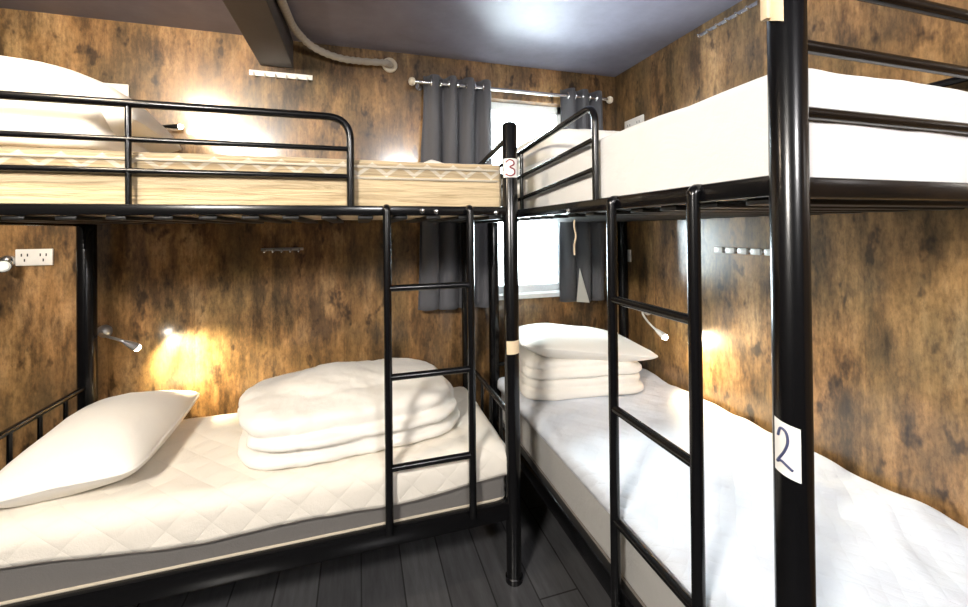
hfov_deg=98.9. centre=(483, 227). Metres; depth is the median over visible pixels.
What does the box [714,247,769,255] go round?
hook rail
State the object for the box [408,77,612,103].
curtain rod
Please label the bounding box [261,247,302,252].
hook rail
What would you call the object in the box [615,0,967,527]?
wall
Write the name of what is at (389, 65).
hose
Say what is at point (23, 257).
wall socket
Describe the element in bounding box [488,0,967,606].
bunk bed
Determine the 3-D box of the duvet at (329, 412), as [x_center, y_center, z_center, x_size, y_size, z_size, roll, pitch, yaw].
[-0.537,0.709,1.711,0.852,0.243,0.583,0,0,-23]
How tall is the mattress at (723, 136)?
0.238 m
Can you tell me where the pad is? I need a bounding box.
[0,387,506,569]
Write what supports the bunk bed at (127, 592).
on the floor
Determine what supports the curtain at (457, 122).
hanging from the curtain rod
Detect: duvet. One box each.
[0,100,148,151]
[237,358,459,470]
[517,129,618,169]
[519,343,641,379]
[519,369,643,400]
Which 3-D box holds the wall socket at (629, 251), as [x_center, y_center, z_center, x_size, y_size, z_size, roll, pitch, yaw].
[0.854,0.169,2.504,0.010,0.072,0.105,0,0,-17]
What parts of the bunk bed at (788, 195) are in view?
post, guard rail, rail, ladder rail, post, rail, ladder rail, post, rail, guard rail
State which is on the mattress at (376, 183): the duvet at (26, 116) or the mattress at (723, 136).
the duvet at (26, 116)
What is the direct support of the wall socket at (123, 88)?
attached to the wall at (211, 314)
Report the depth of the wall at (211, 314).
1.98 m
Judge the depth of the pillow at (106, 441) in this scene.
1.30 m
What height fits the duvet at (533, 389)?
0.110 m
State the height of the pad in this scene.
0.158 m
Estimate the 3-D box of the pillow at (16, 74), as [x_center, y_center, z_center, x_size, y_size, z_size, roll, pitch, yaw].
[-1.425,-0.414,1.456,0.501,0.268,0.434,0,0,-17]
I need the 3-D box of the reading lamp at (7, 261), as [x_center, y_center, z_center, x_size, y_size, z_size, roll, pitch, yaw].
[-1.960,0.146,1.695,0.053,0.070,0.128,0,0,-42]
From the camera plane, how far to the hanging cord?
1.41 m
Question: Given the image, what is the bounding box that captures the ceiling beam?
[222,0,292,67]
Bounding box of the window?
[491,102,560,299]
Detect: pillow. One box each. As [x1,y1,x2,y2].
[0,55,180,152]
[0,390,199,507]
[519,323,657,361]
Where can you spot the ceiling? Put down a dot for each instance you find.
(594, 37)
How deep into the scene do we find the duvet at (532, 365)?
1.93 m
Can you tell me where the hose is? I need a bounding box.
[277,0,396,72]
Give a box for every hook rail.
[249,70,312,80]
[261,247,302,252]
[697,1,757,37]
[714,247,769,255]
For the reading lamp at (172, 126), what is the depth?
1.86 m
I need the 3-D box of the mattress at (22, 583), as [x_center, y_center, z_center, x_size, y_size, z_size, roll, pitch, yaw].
[-0.757,0.941,1.625,1.579,0.213,0.646,0,0,-17]
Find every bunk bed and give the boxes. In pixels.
[0,90,522,606]
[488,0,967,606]
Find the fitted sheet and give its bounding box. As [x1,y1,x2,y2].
[497,368,967,606]
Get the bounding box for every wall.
[0,8,614,469]
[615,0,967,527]
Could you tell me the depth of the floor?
1.55 m
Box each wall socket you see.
[15,249,53,265]
[105,83,128,96]
[625,114,643,128]
[628,250,630,261]
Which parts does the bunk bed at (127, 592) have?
rail, post, guard rail, rail, rail, rail, ladder rail, post, ladder rail, rail, post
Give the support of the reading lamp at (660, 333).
attached to the wall at (890, 289)
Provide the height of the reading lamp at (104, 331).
0.092 m
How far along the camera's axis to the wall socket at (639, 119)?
2.40 m
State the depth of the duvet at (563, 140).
1.70 m
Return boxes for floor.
[125,469,610,606]
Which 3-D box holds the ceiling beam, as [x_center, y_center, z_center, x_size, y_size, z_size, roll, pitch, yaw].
[-0.449,-0.878,0.154,0.149,0.138,3.940,0,0,-17]
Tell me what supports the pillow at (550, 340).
on the duvet at (532, 365)
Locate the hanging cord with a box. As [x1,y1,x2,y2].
[573,220,576,254]
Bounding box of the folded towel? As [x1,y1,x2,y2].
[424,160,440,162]
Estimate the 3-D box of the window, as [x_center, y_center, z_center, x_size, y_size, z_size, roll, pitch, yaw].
[0.250,-0.163,2.470,0.535,1.153,0.122,0,0,-17]
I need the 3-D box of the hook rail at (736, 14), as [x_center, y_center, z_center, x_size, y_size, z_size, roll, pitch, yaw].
[1.042,-0.898,1.803,0.039,0.027,0.300,0,0,-17]
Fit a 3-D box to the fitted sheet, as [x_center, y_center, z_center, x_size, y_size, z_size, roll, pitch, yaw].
[0.694,0.814,1.574,0.829,0.078,1.591,0,0,-17]
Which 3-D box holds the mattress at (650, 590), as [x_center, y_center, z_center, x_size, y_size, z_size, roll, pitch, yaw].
[0.698,0.910,1.581,0.824,0.223,1.576,0,0,-17]
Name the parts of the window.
sill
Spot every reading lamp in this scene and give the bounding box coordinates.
[0,254,14,271]
[98,325,140,350]
[163,124,182,128]
[641,312,667,339]
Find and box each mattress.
[0,146,501,219]
[0,476,504,605]
[501,68,967,218]
[501,393,684,606]
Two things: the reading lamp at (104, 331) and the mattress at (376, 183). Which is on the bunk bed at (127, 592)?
the mattress at (376, 183)
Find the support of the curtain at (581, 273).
hanging from the curtain rod
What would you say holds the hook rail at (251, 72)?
attached to the wall at (211, 314)
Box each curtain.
[418,74,492,310]
[560,88,604,302]
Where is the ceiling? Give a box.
[0,0,741,76]

